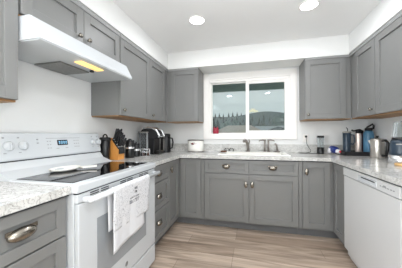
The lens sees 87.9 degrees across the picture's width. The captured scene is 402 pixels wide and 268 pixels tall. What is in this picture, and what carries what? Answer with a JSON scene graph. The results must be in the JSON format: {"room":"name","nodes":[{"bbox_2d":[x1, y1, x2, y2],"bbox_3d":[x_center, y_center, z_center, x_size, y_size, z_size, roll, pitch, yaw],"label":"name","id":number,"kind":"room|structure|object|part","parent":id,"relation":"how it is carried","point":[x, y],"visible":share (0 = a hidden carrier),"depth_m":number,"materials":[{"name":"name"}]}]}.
{"room":"kitchen","nodes":[
{"label":"kitchen","id":0,"kind":"room"},
{"bbox_2d":[0,60,156,146],"bbox_3d":[-1.367,0.004,1.094,0.100,2.360,5.120,0,0,14],"label":"wall","id":1,"kind":"structure","parent":0,"point":[48,101],"depth_m":1.67,"materials":[{"name":"paint"}]},
{"bbox_2d":[0,0,17,102],"bbox_3d":[-1.208,-0.559,0.837,0.332,0.781,0.655,0,0,14],"label":"upper cabinet","id":2,"kind":"object","parent":1,"relation":"attached to","point":[8,8],"visible":1,"depth_m":1.07,"materials":[{"name":"grey paint"}]},
{"bbox_2d":[18,0,119,62],"bbox_3d":[-1.012,-0.795,1.579,0.358,0.308,0.866,0,0,14],"label":"upper cabinet","id":3,"kind":"object","parent":1,"relation":"attached to","point":[70,17],"visible":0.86,"depth_m":1.49,"materials":[{"name":"grey paint"}]},
{"bbox_3d":[-0.928,-0.784,1.337,0.020,0.260,0.428,0,0,14],"label":"door","id":4,"kind":"part","parent":3,"relation":"part of","materials":[{"name":"grey paint"}]},
{"bbox_2d":[18,14,131,82],"bbox_3d":[-0.963,-0.561,1.567,0.455,0.154,0.862,0,0,14],"label":"range hood","id":5,"kind":"object","parent":3,"relation":"attached to","point":[40,44],"visible":0.98,"depth_m":1.38,"materials":[{"name":"white metal"}]},
{"bbox_3d":[-0.825,-0.784,1.755,0.020,0.260,0.426,0,0,14],"label":"door","id":6,"kind":"part","parent":3,"relation":"part of","materials":[{"name":"grey paint"}]},
{"bbox_2d":[77,0,167,68],"bbox_3d":[-1.169,-1.064,0.985,0.345,0.225,5.000,0,0,14],"label":"trim","id":7,"kind":"structure","parent":1,"relation":"attached to","point":[108,11],"depth_m":2.04,"materials":[{"name":"paint"}]},
{"bbox_2d":[91,34,167,122],"bbox_3d":[-0.769,-0.558,2.554,0.358,0.781,1.134,0,0,14],"label":"upper cabinet","id":8,"kind":"object","parent":1,"relation":"attached to","point":[142,98],"visible":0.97,"depth_m":2.25,"materials":[{"name":"grey paint"}]},
{"bbox_3d":[-0.700,-0.547,2.254,0.020,0.733,0.577,0,0,14],"label":"door","id":9,"kind":"part","parent":8,"relation":"part of","materials":[{"name":"grey paint"}]},
{"bbox_3d":[-0.575,-0.546,2.757,0.020,0.733,0.452,0,0,14],"label":"door","id":10,"kind":"part","parent":8,"relation":"part of","materials":[{"name":"grey paint"}]},
{"bbox_2d":[112,0,381,52],"bbox_3d":[0.121,-1.212,0.675,3.200,0.060,5.220,0,0,14],"label":"ceiling","id":11,"kind":"structure","parent":0,"point":[228,23],"depth_m":2.17,"materials":[{"name":"paint"}]},
{"bbox_2d":[189,15,204,24],"bbox_3d":[-0.041,-1.173,2.158,0.176,0.009,0.176,0,0,14],"label":"recessed light","id":12,"kind":"object","parent":11,"relation":"in","point":[195,20],"visible":1,"depth_m":2.15,"materials":[{"name":"white"}]},
{"bbox_2d":[298,0,319,10],"bbox_3d":[0.990,-1.178,1.912,0.176,0.009,0.176,0,0,14],"label":"recessed light","id":13,"kind":"object","parent":11,"relation":"in","point":[307,5],"visible":1,"depth_m":1.91,"materials":[{"name":"white"}]},
{"bbox_2d":[149,222,357,267],"bbox_3d":[0.130,1.208,0.670,3.200,0.060,5.220,0,0,14],"label":"floor","id":14,"kind":"structure","parent":0,"point":[184,245],"depth_m":2.12,"materials":[{"name":"brown wood"}]},
{"bbox_2d":[0,197,65,267],"bbox_3d":[-1.037,0.744,0.805,0.613,0.872,0.678,0,0,14],"label":"base cabinet","id":15,"kind":"object","parent":14,"relation":"on","point":[35,237],"visible":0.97,"depth_m":0.92,"materials":[{"name":"grey paint"}]},
{"bbox_3d":[-0.725,0.410,0.857,0.029,0.056,0.124,0,0,14],"label":"cup pull","id":16,"kind":"part","parent":15,"relation":"part of","materials":[{"name":"silver metal"}]},
{"bbox_3d":[-0.777,0.649,0.740,0.020,0.264,0.668,0,0,14],"label":"drawer","id":17,"kind":"part","parent":15,"relation":"part of","materials":[{"name":"grey paint"}]},
{"bbox_2d":[0,181,70,218],"bbox_3d":[-1.055,0.292,0.812,0.636,0.050,0.682,0,0,14],"label":"countertop","id":18,"kind":"structure","parent":15,"relation":"on","point":[15,197],"depth_m":0.94,"materials":[{"name":"white stone"}]},
{"bbox_2d":[0,133,159,267],"bbox_3d":[-0.807,0.586,1.556,0.718,1.192,0.882,0,0,14],"label":"range","id":19,"kind":"object","parent":14,"relation":"on","point":[24,157],"visible":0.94,"depth_m":1.34,"materials":[{"name":"white metal"}]},
{"bbox_3d":[-1.177,0.075,1.284,0.037,0.062,0.062,0,0,14],"label":"knob","id":20,"kind":"part","parent":19,"relation":"part of","materials":[{"name":"white plastic"}]},
{"bbox_3d":[-1.156,0.075,1.367,0.037,0.062,0.062,0,0,14],"label":"knob","id":21,"kind":"part","parent":19,"relation":"part of","materials":[{"name":"white plastic"}]},
{"bbox_2d":[48,164,96,171],"bbox_3d":[-0.930,0.247,1.516,0.169,0.023,0.310,0,0,40],"label":"spoon rest","id":22,"kind":"object","parent":19,"relation":"on","point":[71,167],"visible":1,"depth_m":1.53,"materials":[{"name":"white ceramic"}]},
{"bbox_3d":[-0.961,0.248,1.478,0.153,0.021,0.225,0,0,14],"label":"dish","id":23,"kind":"part","parent":22,"relation":"part of","materials":[{"name":"white ceramic"}]},
{"bbox_3d":[-0.841,0.243,1.559,0.119,0.016,0.056,0,0,-31],"label":"handle","id":24,"kind":"part","parent":22,"relation":"part of","materials":[{"name":"white ceramic"}]},
{"bbox_3d":[-0.775,0.262,1.548,0.397,0.005,0.810,0,0,14],"label":"glass","id":25,"kind":"part","parent":19,"relation":"part of","materials":[{"name":"black glass"}]},
{"bbox_2d":[8,161,155,193],"bbox_3d":[-0.751,0.285,1.542,0.476,0.047,0.882,0,0,14],"label":"cooktop","id":26,"kind":"object","parent":19,"relation":"in","point":[106,173],"depth_m":1.33,"materials":[{"name":"black glass"}]},
{"bbox_2d":[108,188,113,231],"bbox_3d":[-0.492,0.452,1.449,0.021,0.259,0.440,0,0,14],"label":"dish towel","id":27,"kind":"object","parent":19,"relation":"hanging from","point":[110,198],"depth_m":1.26,"materials":[{"name":"white fabric"}]},
{"bbox_3d":[-0.535,0.674,1.488,0.025,0.621,0.862,0,0,14],"label":"oven door","id":28,"kind":"part","parent":19,"relation":"part of","materials":[{"name":"white metal"}]},
{"bbox_2d":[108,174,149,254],"bbox_3d":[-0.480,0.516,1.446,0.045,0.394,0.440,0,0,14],"label":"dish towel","id":29,"kind":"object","parent":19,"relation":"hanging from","point":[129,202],"visible":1,"depth_m":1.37,"materials":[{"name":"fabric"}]},
{"bbox_3d":[-0.537,1.071,1.488,0.032,0.151,0.862,0,0,14],"label":"storage drawer","id":30,"kind":"part","parent":19,"relation":"part of","materials":[{"name":"white metal"}]},
{"bbox_2d":[154,162,168,244],"bbox_3d":[-0.687,0.746,2.216,0.613,0.872,0.450,0,0,14],"label":"base cabinet","id":31,"kind":"object","parent":14,"relation":"on","point":[161,180],"visible":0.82,"depth_m":2.19,"materials":[{"name":"grey paint"}]},
{"bbox_3d":[-0.410,0.903,2.118,0.029,0.056,0.100,0,0,14],"label":"cup pull","id":32,"kind":"part","parent":31,"relation":"part of","materials":[{"name":"silver metal"}]},
{"bbox_3d":[-0.425,0.916,2.151,0.020,0.296,0.442,0,0,14],"label":"drawer","id":33,"kind":"part","parent":31,"relation":"part of","materials":[{"name":"grey paint"}]},
{"bbox_3d":[-0.427,0.402,2.152,0.020,0.162,0.442,0,0,14],"label":"drawer","id":34,"kind":"part","parent":31,"relation":"part of","materials":[{"name":"grey paint"}]},
{"bbox_3d":[-0.427,0.625,2.151,0.020,0.270,0.442,0,0,14],"label":"drawer","id":35,"kind":"part","parent":31,"relation":"part of","materials":[{"name":"grey paint"}]},
{"bbox_2d":[162,159,205,236],"bbox_3d":[-0.375,0.746,2.852,0.913,0.872,0.930,0,0,14],"label":"base cabinet","id":36,"kind":"object","parent":14,"relation":"on","point":[186,201],"visible":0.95,"depth_m":2.67,"materials":[{"name":"grey paint"}]},
{"bbox_3d":[-0.332,0.693,2.533,0.020,0.744,0.324,0,0,14],"label":"door","id":37,"kind":"part","parent":36,"relation":"part of","materials":[{"name":"grey paint"}]},
{"bbox_3d":[-0.130,0.692,2.677,0.268,0.744,0.020,0,0,14],"label":"door","id":38,"kind":"part","parent":36,"relation":"part of","materials":[{"name":"grey paint"}]},
{"bbox_2d":[112,143,401,187],"bbox_3d":[0.435,0.231,1.914,2.998,0.165,2.419,0,0,14],"label":"countertop","id":39,"kind":"structure","parent":36,"relation":"on","point":[378,168],"depth_m":2.43,"materials":[{"name":"white stone"}]},
{"bbox_2d":[99,134,110,159],"bbox_3d":[-0.973,0.133,2.118,0.110,0.271,0.110,0,0,14],"label":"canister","id":40,"kind":"object","parent":39,"relation":"on","point":[105,141],"visible":0.73,"depth_m":2.08,"materials":[{"name":"black plastic"}]},
{"bbox_3d":[-0.973,0.051,2.118,0.110,0.036,0.110,0,0,14],"label":"lid","id":41,"kind":"part","parent":40,"relation":"part of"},
{"bbox_2d":[100,141,110,159],"bbox_3d":[-0.973,0.169,2.118,0.100,0.200,0.100,0,0,14],"label":"cup","id":42,"kind":"object","parent":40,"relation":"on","point":[105,145],"depth_m":2.08,"materials":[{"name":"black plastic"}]},
{"bbox_2d":[110,138,124,159],"bbox_3d":[-0.903,0.155,2.210,0.152,0.227,0.110,0,0,14],"label":"knife block","id":43,"kind":"object","parent":39,"relation":"on","point":[116,153],"visible":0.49,"depth_m":2.16,"materials":[{"name":"brown wood"}]},
{"bbox_2d":[125,139,134,157],"bbox_3d":[-0.814,0.161,2.384,0.104,0.215,0.104,0,0,14],"label":"canister","id":44,"kind":"object","parent":39,"relation":"on","point":[129,145],"visible":0.93,"depth_m":2.34,"materials":[{"name":"black plastic"}]},
{"bbox_2d":[134,142,139,156],"bbox_3d":[-0.775,0.184,2.498,0.088,0.170,0.088,0,0,14],"label":"canister","id":45,"kind":"object","parent":39,"relation":"on","point":[136,145],"visible":0.8,"depth_m":2.46,"materials":[{"name":"black plastic"}]},
{"bbox_2d":[140,148,149,155],"bbox_3d":[-0.684,0.224,2.553,0.123,0.088,0.123,0,0,14],"label":"pod holder","id":46,"kind":"object","parent":39,"relation":"on","point":[146,149],"visible":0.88,"depth_m":2.52,"materials":[{"name":"silver metal"}]},
{"bbox_2d":[138,127,164,153],"bbox_3d":[-0.664,0.085,2.809,0.288,0.367,0.242,0,0,14],"label":"coffee maker","id":47,"kind":"object","parent":39,"relation":"on","point":[150,137],"visible":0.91,"depth_m":2.77,"materials":[{"name":"black plastic"}]},
{"bbox_2d":[154,150,163,153],"bbox_3d":[-0.564,0.245,2.817,0.073,0.048,0.164,0,0,14],"label":"drip tray","id":48,"kind":"object","parent":47,"relation":"on","point":[155,151],"depth_m":2.77,"materials":[{"name":"black plastic"}]},
{"bbox_2d":[160,134,173,152],"bbox_3d":[-0.508,0.131,3.095,0.191,0.276,0.156,0,0,-14],"label":"coffee brewer","id":49,"kind":"object","parent":39,"relation":"on","point":[165,145],"visible":0.74,"depth_m":3.03,"materials":[{"name":"black plastic"}]},
{"bbox_2d":[188,139,203,151],"bbox_3d":[-0.081,0.175,3.160,0.254,0.186,0.184,0,0,14],"label":"crock","id":50,"kind":"object","parent":39,"relation":"on","point":[194,145],"visible":1,"depth_m":3.08,"materials":[{"name":"white ceramic"}]},
{"bbox_2d":[243,139,249,151],"bbox_3d":[0.635,0.159,2.924,0.064,0.187,0.188,0,0,36],"label":"faucet","id":51,"kind":"object","parent":39,"relation":"on","point":[244,140],"visible":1,"depth_m":2.95,"materials":[{"name":"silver metal"}]},
{"bbox_2d":[218,151,289,155],"bbox_3d":[0.687,0.354,2.764,0.860,0.204,0.480,0,0,14],"label":"sink","id":52,"kind":"object","parent":39,"relation":"in","point":[244,153],"visible":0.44,"depth_m":2.86,"materials":[{"name":"white ceramic"}]},
{"bbox_2d":[224,152,282,154],"bbox_3d":[0.685,0.360,2.756,0.792,0.192,0.397,0,0,14],"label":"basin","id":53,"kind":"object","parent":52,"relation":"in","point":[242,153],"depth_m":2.90,"materials":[{"name":"white ceramic"}]},
{"bbox_2d":[259,139,265,151],"bbox_3d":[0.864,0.162,2.926,0.109,0.180,0.048,0,0,14],"label":"soap pump","id":54,"kind":"object","parent":52,"relation":"on","point":[264,140],"visible":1,"depth_m":2.91,"materials":[{"name":"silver metal"}]},
{"bbox_2d":[267,139,273,151],"bbox_3d":[0.970,0.161,2.900,0.109,0.180,0.048,0,0,14],"label":"faucet","id":55,"kind":"object","parent":52,"relation":"on","point":[268,140],"visible":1,"depth_m":2.90,"materials":[{"name":"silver metal"}]},
{"bbox_2d":[317,136,323,153],"bbox_3d":[1.572,0.141,2.740,0.086,0.238,0.086,0,0,14],"label":"coffee grinder","id":56,"kind":"object","parent":39,"relation":"on","point":[320,150],"visible":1,"depth_m":2.71,"materials":[{"name":"black plastic"}]},
{"bbox_3d":[1.572,0.217,2.740,0.086,0.086,0.086,0,0,14],"label":"motor","id":57,"kind":"part","parent":56,"relation":"part of","materials":[{"name":"black plastic"}]},
{"bbox_2d":[327,146,340,153],"bbox_3d":[1.715,0.201,2.683,0.148,0.102,0.112,0,0,14],"label":"snack packet","id":58,"kind":"object","parent":39,"relation":"on","point":[332,149],"visible":0.95,"depth_m":2.65,"materials":[{"name":"blue plastic"}]},
{"bbox_2d":[340,150,369,155],"bbox_3d":[1.923,0.235,2.575,0.340,0.048,0.250,0,0,14],"label":"tray","id":59,"kind":"object","parent":39,"relation":"on","point":[352,153],"visible":0.46,"depth_m":2.47,"materials":[{"name":"black plastic"}]},
{"bbox_2d":[342,127,354,151],"bbox_3d":[1.838,0.084,2.605,0.123,0.338,0.098,0,0,14],"label":"press","id":60,"kind":"object","parent":59,"relation":"on","point":[347,134],"visible":0.78,"depth_m":2.58,"materials":[{"name":"blue plastic"}]},
{"bbox_2d":[351,129,362,151],"bbox_3d":[1.917,0.095,2.562,0.118,0.315,0.066,0,0,14],"label":"thermos","id":61,"kind":"object","parent":59,"relation":"on","point":[358,137],"visible":0.84,"depth_m":2.54,"materials":[{"name":"metal"}]},
{"bbox_2d":[363,123,374,151],"bbox_3d":[2.016,0.062,2.503,0.113,0.380,0.107,0,0,14],"label":"water bottle","id":62,"kind":"object","parent":59,"relation":"on","point":[368,134],"visible":0.78,"depth_m":2.48,"materials":[{"name":"blue plastic"}]},
{"bbox_2d":[368,136,389,157],"bbox_3d":[1.912,0.138,2.241,0.135,0.241,0.201,0,0,14],"label":"kettle","id":63,"kind":"object","parent":39,"relation":"on","point":[377,145],"visible":1,"depth_m":2.22,"materials":[{"name":"silver metal"}]},
{"bbox_3d":[1.928,0.148,2.179,0.030,0.190,0.090,0,0,4],"label":"handle","id":64,"kind":"part","parent":63,"relation":"part of","materials":[{"name":"black plastic"}]},
{"bbox_2d":[387,121,401,162],"bbox_3d":[1.794,0.071,1.871,0.184,0.374,0.184,0,0,14],"label":"blender","id":65,"kind":"object","parent":39,"relation":"on","point":[395,148],"visible":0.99,"depth_m":1.85,"materials":[{"name":"blue plastic"}]},
{"bbox_2d":[394,162,401,166],"bbox_3d":[1.665,0.249,1.681,0.156,0.019,0.156,0,0,14],"label":"coaster","id":66,"kind":"object","parent":39,"relation":"on","point":[396,163],"visible":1,"depth_m":1.69,"materials":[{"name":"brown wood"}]},
{"bbox_2d":[205,159,297,233],"bbox_3d":[0.641,0.742,2.760,1.096,0.872,0.619,0,0,14],"label":"base cabinet","id":67,"kind":"object","parent":14,"relation":"on","point":[243,194],"visible":0.99,"depth_m":2.49,"materials":[{"name":"grey paint"}]},
{"bbox_3d":[0.304,0.402,2.546,0.100,0.056,0.029,0,0,14],"label":"cup pull","id":68,"kind":"part","parent":67,"relation":"part of","materials":[{"name":"silver metal"}]},
{"bbox_3d":[0.310,0.400,2.568,0.541,0.162,0.020,0,0,14],"label":"drawer","id":69,"kind":"part","parent":67,"relation":"part of","materials":[{"name":"grey paint"}]},
{"bbox_3d":[0.311,0.775,2.568,0.541,0.574,0.020,0,0,14],"label":"door","id":70,"kind":"part","parent":67,"relation":"part of","materials":[{"name":"grey paint"}]},
{"bbox_3d":[0.833,0.399,2.415,0.100,0.056,0.029,0,0,14],"label":"cup pull","id":71,"kind":"part","parent":67,"relation":"part of","materials":[{"name":"silver metal"}]},
{"bbox_3d":[0.840,0.397,2.437,0.542,0.162,0.020,0,0,14],"label":"drawer","id":72,"kind":"part","parent":67,"relation":"part of","materials":[{"name":"grey paint"}]},
{"bbox_3d":[0.842,0.773,2.436,0.542,0.574,0.020,0,0,14],"label":"door","id":73,"kind":"part","parent":67,"relation":"part of","materials":[{"name":"grey paint"}]},
{"bbox_2d":[297,162,343,244],"bbox_3d":[1.592,0.737,2.387,0.926,0.872,0.884,0,0,14],"label":"base cabinet","id":74,"kind":"object","parent":14,"relation":"on","point":[320,184],"visible":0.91,"depth_m":2.32,"materials":[{"name":"grey paint"}]},
{"bbox_3d":[1.287,0.686,2.326,0.280,0.744,0.020,0,0,14],"label":"door","id":75,"kind":"part","parent":74,"relation":"part of","materials":[{"name":"grey paint"}]},
{"bbox_3d":[1.411,0.686,2.125,0.020,0.744,0.276,0,0,14],"label":"door","id":76,"kind":"part","parent":74,"relation":"part of","materials":[{"name":"grey paint"}]},
{"bbox_2d":[343,167,401,267],"bbox_3d":[1.542,0.741,1.532,0.590,0.860,0.785,0,0,14],"label":"dishwasher","id":77,"kind":"object","parent":14,"relation":"on","point":[372,206],"visible":0.94,"depth_m":1.50,"materials":[{"name":"white metal"}]},
{"bbox_3d":[1.275,0.349,1.599,0.034,0.073,0.785,0,0,14],"label":"control panel","id":78,"kind":"part","parent":77,"relation":"part of","materials":[{"name":"white plastic"}]},
{"bbox_2d":[157,67,367,144],"bbox_3d":[0.740,0.000,3.147,3.000,2.360,0.120,0,0,14],"label":"wall","id":79,"kind":"structure","parent":0,"point":[332,131],"depth_m":2.93,"materials":[{"name":"paint"}]},
{"bbox_2d":[167,67,203,123],"bbox_3d":[-0.236,-0.559,3.155,0.482,0.781,0.332,0,0,14],"label":"upper cabinet","id":80,"kind":"object","parent":79,"relation":"attached to","point":[184,85],"visible":0.98,"depth_m":3.01,"materials":[{"name":"grey paint"}]},
{"bbox_3d":[-0.239,-0.547,2.999,0.405,0.733,0.020,0,0,14],"label":"door","id":81,"kind":"part","parent":80,"relation":"part of","materials":[{"name":"grey paint"}]},
{"bbox_2d":[213,82,283,92],"bbox_3d":[0.863,-1.004,3.659,6.000,0.310,0.910,0,0,14],"label":"patio cover","id":82,"kind":"object","parent":79,"relation":"attached to","point":[280,85],"visible":0.06,"depth_m":4.09,"materials":[{"name":"green"}]},
{"bbox_2d":[203,68,296,139],"bbox_3d":[0.705,-0.420,3.128,1.346,1.000,0.105,0,0,14],"label":"window","id":83,"kind":"structure","parent":79,"relation":"in","point":[288,76],"depth_m":3.06,"materials":[{"name":"white plastic"}]},
{"bbox_2d":[213,127,218,133],"bbox_3d":[0.229,-0.059,3.230,0.090,0.112,0.066,0,0,14],"label":"ornament","id":84,"kind":"object","parent":83,"relation":"on","point":[215,130],"visible":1,"depth_m":3.21,"materials":[{"name":"red"}]},
{"bbox_3d":[0.440,-0.397,3.230,0.574,0.800,0.025,0,0,14],"label":"fixed sash","id":85,"kind":"part","parent":83,"relation":"part of","materials":[{"name":"clear glass"}]},
{"bbox_3d":[0.962,-0.402,3.066,0.594,0.794,0.032,0,0,14],"label":"sliding sash","id":86,"kind":"part","parent":83,"relation":"part of","materials":[{"name":"clear glass"}]},
{"bbox_2d":[124,143,388,156],"bbox_3d":[0.435,0.206,1.914,2.998,0.115,2.419,0,0,14],"label":"backsplash","id":87,"kind":"structure","parent":79,"relation":"attached to","point":[287,148],"depth_m":3.03,"materials":[{"name":"white stone"}]},
{"bbox_2d":[168,34,348,73],"bbox_3d":[0.680,-1.062,2.924,2.310,0.236,0.345,0,0,14],"label":"soffit","id":88,"kind":"structure","parent":79,"relation":"attached to","point":[282,54],"depth_m":2.76,"materials":[{"name":"paint"}]},
{"bbox_2d":[303,134,308,141],"bbox_3d":[1.457,0.059,2.902,0.074,0.115,0.009,0,0,14],"label":"wall outlet","id":89,"kind":"object","parent":79,"relation":"attached to","point":[304,135],"visible":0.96,"depth_m":2.90,"materials":[{"name":"white plastic"}]},
{"bbox_2d":[299,55,350,121],"bbox_3d":[1.584,-0.567,2.690,0.511,0.781,0.358,0,0,14],"label":"upper cabinet","id":90,"kind":"object","parent":79,"relation":"attached to","point":[324,82],"visible":1,"depth_m":2.56,"materials":[{"name":"grey paint"}]},
{"bbox_2d":[368,116,401,146],"bbox_3d":[1.642,-0.009,0.348,0.100,2.360,5.120,0,0,14],"label":"wall","id":91,"kind":"structure","parent":0,"point":[383,128],"depth_m":2.34,"materials":[{"name":"paint"}]},
{"bbox_2d":[349,34,401,118],"bbox_3d":[1.864,-0.568,2.211,0.358,0.781,0.532,0,0,14],"label":"upper cabinet","id":92,"kind":"object","parent":91,"relation":"attached to","point":[363,56],"visible":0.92,"depth_m":2.21,"materials":[{"name":"grey paint"}]},
{"bbox_3d":[1.713,-0.556,2.182,0.020,0.733,0.397,0,0,14],"label":"door","id":93,"kind":"part","parent":92,"relation":"part of","materials":[{"name":"grey paint"}]},
{"bbox_2d":[349,0,401,53],"bbox_3d":[1.408,-1.075,0.345,0.345,0.225,5.000,0,0,14],"label":"trim","id":94,"kind":"structure","parent":91,"relation":"attached to","point":[385,10],"depth_m":1.96,"materials":[{"name":"paint"}]},
{"bbox_2d":[374,11,401,114],"bbox_3d":[1.684,-0.569,1.487,0.358,0.781,0.951,0,0,14],"label":"upper cabinet","id":95,"kind":"object","parent":91,"relation":"attached to","point":[388,39],"visible":1,"depth_m":1.79,"materials":[{"name":"grey paint"}]},
{"label":"outside","id":96,"kind":"structure","parent":0,"visible":0},
{"bbox_3d":[18.626,4.356,81.379,240.000,0.200,159.400,0,0,14],"label":"ground","id":97,"kind":"structure","parent":96,"visible":0},
{"bbox_2d":[220,120,239,128],"bbox_3d":[4.351,1.015,33.084,2.919,6.412,3.036,0,0,-35],"label":"broadleaf tree","id":98,"kind":"object","parent":97,"relation":"on","point":[234,122],"visible":0.2,"depth_m":32.15,"materials":[{"name":"green plant"}]},
{"bbox_2d":[219,125,259,132],"bbox_3d":[3.662,1.690,19.875,4.600,5.020,4.700,0,0,14],"label":"house","id":99,"kind":"structure","parent":97,"relation":"on","point":[234,128],"depth_m":18.66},
{"bbox_2d":[213,111,283,125],"bbox_3d":[18.769,-2.578,82.071,180.000,13.671,61.994,0,0,14],"label":"hill","id":100,"kind":"structure","parent":97,"relation":"on","point":[267,114],"depth_m":81.63,"materials":[{"name":"green plant"}]},
{"bbox_2d":[255,126,283,129],"bbox_3d":[11.179,1.447,33.980,8.200,5.500,5.700,0,0,14],"label":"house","id":101,"kind":"structure","parent":97,"relation":"on","point":[258,127],"depth_m":33.19,"materials":[{"name":"grey"}]},
{"bbox_2d":[269,127,283,129],"bbox_3d":[8.892,1.699,24.759,3.700,4.980,5.700,0,0,14],"label":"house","id":102,"kind":"structure","parent":97,"relation":"on","point":[275,128],"depth_m":22.03,"materials":[{"name":"grey"}]},
{"bbox_2d":[271,114,283,125],"bbox_3d":[15.545,0.203,38.548,4.938,7.973,4.845,0,0,28],"label":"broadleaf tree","id":103,"kind":"object","parent":97,"relation":"on","point":[276,121],"visible":0.12,"depth_m":37.72,"materials":[{"name":"green plant"}]}
]}

